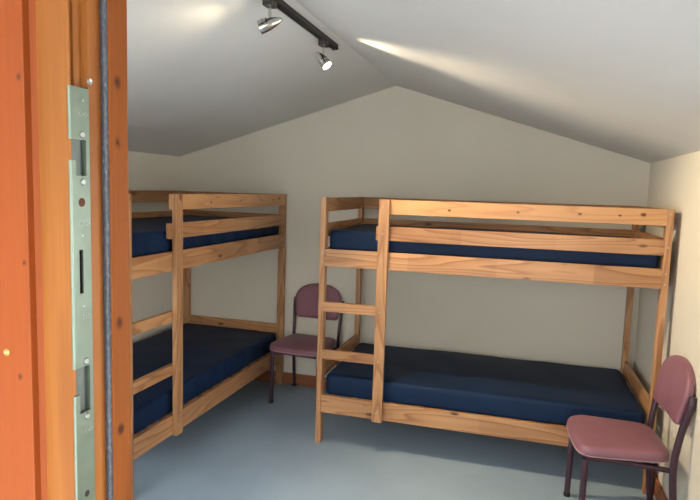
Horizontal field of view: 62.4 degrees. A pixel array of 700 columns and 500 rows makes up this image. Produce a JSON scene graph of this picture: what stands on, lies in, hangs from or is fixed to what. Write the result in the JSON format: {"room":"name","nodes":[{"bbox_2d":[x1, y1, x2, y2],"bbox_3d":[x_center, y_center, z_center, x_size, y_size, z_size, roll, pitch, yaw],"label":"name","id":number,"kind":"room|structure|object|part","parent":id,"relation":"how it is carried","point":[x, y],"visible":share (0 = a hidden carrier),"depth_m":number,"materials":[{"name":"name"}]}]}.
{"room":"bunk bedroom","nodes":[
{"label":"bunk bedroom","id":0,"kind":"room"},
{"bbox_2d":[128,151,179,342],"bbox_3d":[-2.117,0.295,3.358,0.150,1.894,4.038,4,6,17],"label":"wall","id":1,"kind":"structure","parent":0,"point":[151,295],"depth_m":4.70,"materials":[{"name":"beige paint"}]},
{"bbox_2d":[134,377,655,499],"bbox_3d":[-0.310,1.409,2.911,3.994,0.120,4.038,4,6,17],"label":"floor","id":2,"kind":"structure","parent":0,"point":[246,446],"depth_m":3.53,"materials":[{"name":"grey concrete"}]},
{"bbox_2d":[128,190,286,499],"bbox_3d":[-1.272,0.401,4.004,0.982,1.600,1.991,4,6,17],"label":"bunk bed","id":3,"kind":"object","parent":2,"relation":"on","point":[180,261],"visible":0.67,"depth_m":3.59,"materials":[{"name":"brown wood"}]},
{"bbox_3d":[-1.142,0.514,2.948,0.055,1.600,0.035,4,6,17],"label":"post","id":4,"kind":"part","parent":3,"relation":"part of","materials":[{"name":"brown wood"}]},
{"bbox_3d":[-1.703,-0.377,4.062,0.026,0.088,1.921,4,6,17],"label":"guard rail","id":5,"kind":"part","parent":3,"relation":"part of","materials":[{"name":"brown wood"}]},
{"bbox_3d":[-1.708,-0.215,4.079,0.026,0.086,1.921,4,6,17],"label":"guard rail","id":6,"kind":"part","parent":3,"relation":"part of","materials":[{"name":"brown wood"}]},
{"bbox_3d":[-0.984,0.379,3.302,0.028,1.395,0.064,4,6,17],"label":"ladder post","id":7,"kind":"part","parent":3,"relation":"part of","materials":[{"name":"brown wood"}]},
{"bbox_3d":[-1.429,0.286,5.068,0.055,1.600,0.035,4,6,17],"label":"post","id":8,"kind":"part","parent":3,"relation":"part of","materials":[{"name":"brown wood"}]},
{"bbox_2d":[133,323,275,433],"bbox_3d":[-1.298,0.807,4.050,0.885,0.141,1.908,4,6,17],"label":"mattress","id":9,"kind":"object","parent":3,"relation":"on","point":[211,354],"visible":0.59,"depth_m":4.04,"materials":[{"name":"blue fabric"}]},
{"bbox_2d":[132,215,278,256],"bbox_3d":[-1.269,-0.134,3.953,0.886,0.132,1.907,4,6,17],"label":"mattress","id":10,"kind":"object","parent":3,"relation":"on","point":[148,234],"visible":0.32,"depth_m":3.59,"materials":[{"name":"blue fabric"}]},
{"bbox_3d":[-0.832,0.008,3.832,0.026,0.109,1.921,4,6,17],"label":"rail","id":11,"kind":"part","parent":3,"relation":"part of","materials":[{"name":"brown wood"}]},
{"bbox_3d":[-0.860,0.957,3.931,0.026,0.113,1.921,4,6,17],"label":"rail","id":12,"kind":"part","parent":3,"relation":"part of","materials":[{"name":"brown wood"}]},
{"bbox_3d":[-0.977,-0.438,4.864,0.840,0.088,0.022,4,6,17],"label":"rail","id":13,"kind":"part","parent":3,"relation":"part of","materials":[{"name":"brown wood"}]},
{"bbox_3d":[-0.779,-0.176,3.970,0.026,0.086,1.595,4,6,17],"label":"guard rail","id":14,"kind":"part","parent":3,"relation":"part of","materials":[{"name":"brown wood"}]},
{"bbox_3d":[-0.770,-0.339,3.966,0.026,0.088,1.569,4,6,17],"label":"guard rail","id":15,"kind":"part","parent":3,"relation":"part of","materials":[{"name":"brown wood"}]},
{"bbox_3d":[-1.010,0.640,4.976,0.840,0.090,0.022,4,6,17],"label":"rail","id":16,"kind":"part","parent":3,"relation":"part of","materials":[{"name":"brown wood"}]},
{"bbox_3d":[-0.982,-0.277,4.881,0.840,0.088,0.022,4,6,17],"label":"rail","id":17,"kind":"part","parent":3,"relation":"part of","materials":[{"name":"brown wood"}]},
{"bbox_3d":[-0.573,0.338,4.811,0.055,1.600,0.035,4,6,17],"label":"post","id":18,"kind":"part","parent":3,"relation":"part of","materials":[{"name":"brown wood"}]},
{"bbox_2d":[268,283,343,410],"bbox_3d":[-0.340,0.734,4.557,0.453,0.881,0.521,4,6,20],"label":"chair","id":19,"kind":"object","parent":2,"relation":"on","point":[305,304],"visible":0.74,"depth_m":4.64,"materials":[{"name":"leather"}]},
{"bbox_3d":[-0.602,0.975,4.445,0.040,0.385,0.032,-1,7,-25],"label":"leg","id":20,"kind":"part","parent":19,"relation":"part of","materials":[{"name":"paint"}]},
{"bbox_3d":[-0.463,0.759,4.818,0.034,0.748,0.086,2,6,0],"label":"leg","id":21,"kind":"part","parent":19,"relation":"part of","materials":[{"name":"paint"}]},
{"bbox_3d":[-0.355,0.736,4.517,0.450,0.063,0.433,4,6,20],"label":"seat","id":22,"kind":"part","parent":19,"relation":"part of","materials":[{"name":"plastic"}]},
{"bbox_3d":[-0.258,0.417,4.727,0.404,0.282,0.092,4,6,20],"label":"backrest","id":23,"kind":"part","parent":19,"relation":"part of","materials":[{"name":"plastic"}]},
{"bbox_3d":[-0.085,0.785,4.683,0.034,0.748,0.086,7,8,39],"label":"leg","id":24,"kind":"part","parent":19,"relation":"part of","materials":[{"name":"paint"}]},
{"bbox_2d":[315,197,674,493],"bbox_3d":[0.878,0.480,3.872,1.991,1.600,0.982,3,6,16],"label":"bunk bed","id":25,"kind":"object","parent":2,"relation":"on","point":[641,243],"visible":0.68,"depth_m":3.46,"materials":[{"name":"brown wood"}]},
{"bbox_3d":[-0.181,0.463,3.724,0.035,1.600,0.055,3,6,16],"label":"post","id":26,"kind":"part","parent":25,"relation":"part of","materials":[{"name":"brown wood"}]},
{"bbox_3d":[-0.070,0.750,4.186,0.022,0.090,0.840,3,6,16],"label":"rail","id":27,"kind":"part","parent":25,"relation":"part of","materials":[{"name":"brown wood"}]},
{"bbox_3d":[-0.042,-0.167,4.091,0.022,0.088,0.840,3,6,16],"label":"rail","id":28,"kind":"part","parent":25,"relation":"part of","materials":[{"name":"brown wood"}]},
{"bbox_3d":[-0.037,-0.328,4.075,0.022,0.088,0.840,3,6,16],"label":"rail","id":29,"kind":"part","parent":25,"relation":"part of","materials":[{"name":"brown wood"}]},
{"bbox_3d":[0.066,0.382,4.580,0.035,1.600,0.055,3,6,16],"label":"post","id":30,"kind":"part","parent":25,"relation":"part of","materials":[{"name":"brown wood"}]},
{"bbox_3d":[0.190,0.388,3.566,0.064,1.395,0.028,3,6,16],"label":"ladder post","id":31,"kind":"part","parent":25,"relation":"part of","materials":[{"name":"brown wood"}]},
{"bbox_3d":[0.738,1.050,3.499,1.921,0.113,0.026,3,6,16],"label":"rail","id":32,"kind":"part","parent":25,"relation":"part of","materials":[{"name":"brown wood"}]},
{"bbox_2d":[326,343,644,424],"bbox_3d":[0.869,0.886,3.928,1.906,0.141,0.886,3,6,16],"label":"mattress","id":33,"kind":"object","parent":25,"relation":"on","point":[537,391],"visible":0.9,"depth_m":3.68,"materials":[{"name":"blue fabric"}]},
{"bbox_3d":[0.767,0.102,3.401,1.921,0.109,0.026,3,6,16],"label":"rail","id":34,"kind":"part","parent":25,"relation":"part of","materials":[{"name":"brown wood"}]},
{"bbox_2d":[330,224,658,267],"bbox_3d":[0.899,-0.055,3.830,1.906,0.132,0.886,3,6,16],"label":"mattress","id":35,"kind":"object","parent":25,"relation":"on","point":[362,237],"visible":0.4,"depth_m":3.44,"materials":[{"name":"blue fabric"}]},
{"bbox_3d":[1.027,-0.152,4.265,1.921,0.086,0.026,3,6,16],"label":"guard rail","id":36,"kind":"part","parent":25,"relation":"part of","materials":[{"name":"brown wood"}]},
{"bbox_3d":[1.032,-0.313,4.248,1.921,0.088,0.026,3,6,16],"label":"guard rail","id":37,"kind":"part","parent":25,"relation":"part of","materials":[{"name":"brown wood"}]},
{"bbox_3d":[0.929,-0.058,3.339,1.595,0.086,0.026,3,6,16],"label":"guard rail","id":38,"kind":"part","parent":25,"relation":"part of","materials":[{"name":"brown wood"}]},
{"bbox_3d":[0.946,-0.219,3.319,1.569,0.088,0.026,3,6,16],"label":"guard rail","id":39,"kind":"part","parent":25,"relation":"part of","materials":[{"name":"brown wood"}]},
{"bbox_3d":[1.945,0.494,4.047,0.035,1.600,0.055,3,6,16],"label":"post","id":40,"kind":"part","parent":25,"relation":"part of","materials":[{"name":"brown wood"}]},
{"bbox_3d":[1.813,0.863,3.652,0.022,0.090,0.840,3,6,16],"label":"rail","id":41,"kind":"part","parent":25,"relation":"part of","materials":[{"name":"brown wood"}]},
{"bbox_3d":[1.841,-0.054,3.557,0.022,0.088,0.840,3,6,16],"label":"rail","id":42,"kind":"part","parent":25,"relation":"part of","materials":[{"name":"brown wood"}]},
{"bbox_3d":[1.846,-0.215,3.540,0.022,0.088,0.840,3,6,16],"label":"rail","id":43,"kind":"part","parent":25,"relation":"part of","materials":[{"name":"brown wood"}]},
{"bbox_3d":[1.697,0.576,3.191,0.035,1.600,0.055,3,6,16],"label":"post","id":44,"kind":"part","parent":25,"relation":"part of","materials":[{"name":"brown wood"}]},
{"bbox_2d":[563,355,696,499],"bbox_3d":[1.387,0.955,2.928,0.521,0.881,0.453,3,6,12],"label":"chair","id":45,"kind":"object","parent":2,"relation":"on","point":[598,439],"visible":1,"depth_m":2.80,"materials":[{"name":"leather"}]},
{"bbox_3d":[1.211,1.161,3.185,0.032,0.385,0.040,-2,7,-33],"label":"leg","id":46,"kind":"part","parent":45,"relation":"part of","materials":[{"name":"paint"}]},
{"bbox_3d":[1.128,1.197,2.810,0.040,0.385,0.032,-2,7,-33],"label":"leg","id":47,"kind":"part","parent":45,"relation":"part of","materials":[{"name":"paint"}]},
{"bbox_3d":[1.345,0.952,2.937,0.433,0.063,0.450,3,6,12],"label":"seat","id":48,"kind":"part","parent":45,"relation":"part of","materials":[{"name":"leather"}]},
{"bbox_3d":[1.623,1.003,3.087,0.086,0.748,0.034,1,6,-8],"label":"leg","id":49,"kind":"part","parent":45,"relation":"part of","materials":[{"name":"paint"}]},
{"bbox_3d":[1.605,0.669,2.852,0.092,0.282,0.404,3,6,12],"label":"backrest","id":50,"kind":"part","parent":45,"relation":"part of","materials":[{"name":"leather"}]},
{"bbox_3d":[1.537,1.041,2.696,0.086,0.748,0.034,5,7,32],"label":"leg","id":51,"kind":"part","parent":45,"relation":"part of","materials":[{"name":"paint"}]},
{"bbox_2d":[127,0,699,162],"bbox_3d":[-0.235,-0.820,2.704,4.394,0.789,4.188,4,6,17],"label":"ceiling","id":52,"kind":"structure","parent":0,"point":[622,77],"depth_m":2.62,"materials":[{"name":"white paint"}]},
{"bbox_2d":[274,0,337,50],"bbox_3d":[-0.357,-1.026,2.264,0.035,0.033,1.910,4,6,17],"label":"track rail","id":53,"kind":"object","parent":52,"relation":"attached to","point":[282,6],"visible":1,"depth_m":2.70,"materials":[{"name":"black metal"}]},
{"bbox_2d":[257,0,282,33],"bbox_3d":[-0.332,-0.962,2.378,0.106,0.144,0.069,4,6,17],"label":"spotlight","id":54,"kind":"object","parent":53,"relation":"attached to","point":[265,25],"visible":1,"depth_m":2.37,"materials":[{"name":"silver metal"}]},
{"bbox_3d":[-0.331,-0.978,2.381,0.014,0.048,0.013,4,6,17],"label":"stem","id":55,"kind":"part","parent":54,"relation":"part of","materials":[{"name":"silver metal"}]},
{"bbox_3d":[-0.331,-0.925,2.384,0.107,0.070,0.057,2,6,4],"label":"lamp shade","id":56,"kind":"part","parent":54,"relation":"part of","materials":[{"name":"silver metal"}]},
{"bbox_2d":[315,39,331,69],"bbox_3d":[-0.140,-1.018,3.017,0.092,0.152,0.060,4,6,17],"label":"spotlight","id":57,"kind":"object","parent":53,"relation":"attached to","point":[324,62],"visible":0.99,"depth_m":3.00,"materials":[{"name":"silver metal"}]},
{"bbox_3d":[-0.141,-0.992,3.019,0.092,0.098,0.057,4,6,17],"label":"lamp shade","id":58,"kind":"part","parent":57,"relation":"part of","materials":[{"name":"silver metal"}]},
{"bbox_2d":[180,86,649,391],"bbox_3d":[0.294,-0.046,4.630,3.694,2.454,0.150,4,6,17],"label":"wall","id":59,"kind":"structure","parent":0,"point":[396,141],"depth_m":4.45,"materials":[{"name":"beige paint"}]},
{"bbox_2d":[255,370,325,388],"bbox_3d":[0.234,1.134,4.673,3.662,0.096,0.016,4,6,17],"label":"baseboard","id":60,"kind":"structure","parent":59,"relation":"attached to","point":[301,379],"depth_m":4.87,"materials":[{"name":"brown wood"}]},
{"bbox_2d":[631,151,699,499],"bbox_3d":[1.558,0.521,2.257,0.150,1.894,4.038,4,6,17],"label":"wall","id":61,"kind":"structure","parent":0,"point":[674,183],"depth_m":3.05,"materials":[{"name":"beige paint"}]},
{"bbox_2d":[640,462,667,499],"bbox_3d":[1.443,1.412,2.344,0.016,0.096,3.800,4,6,17],"label":"baseboard","id":62,"kind":"structure","parent":61,"relation":"attached to","point":[658,491],"depth_m":3.18,"materials":[{"name":"brown wood"}]},
{"bbox_3d":[-0.845,0.307,0.898,3.694,2.454,0.086,4,6,17],"label":"wall","id":63,"kind":"structure","parent":0,"visible":0},
{"bbox_2d":[0,0,130,499],"bbox_3d":[0.146,0.576,0.604,1.410,2.240,0.118,4,6,17],"label":"door frame","id":64,"kind":"structure","parent":63,"relation":"in","point":[65,412],"depth_m":0.68,"materials":[{"name":"brown wood"}]},
{"bbox_3d":[-0.354,0.535,0.750,0.055,2.060,0.053,4,6,17],"label":"frame post","id":65,"kind":"part","parent":64,"relation":"part of","materials":[{"name":"brown wood"}]},
{"bbox_3d":[-0.326,0.381,0.714,0.004,1.137,0.030,4,6,17],"label":"strike plate","id":66,"kind":"part","parent":64,"relation":"part of","materials":[{"name":"metal"}]}
]}

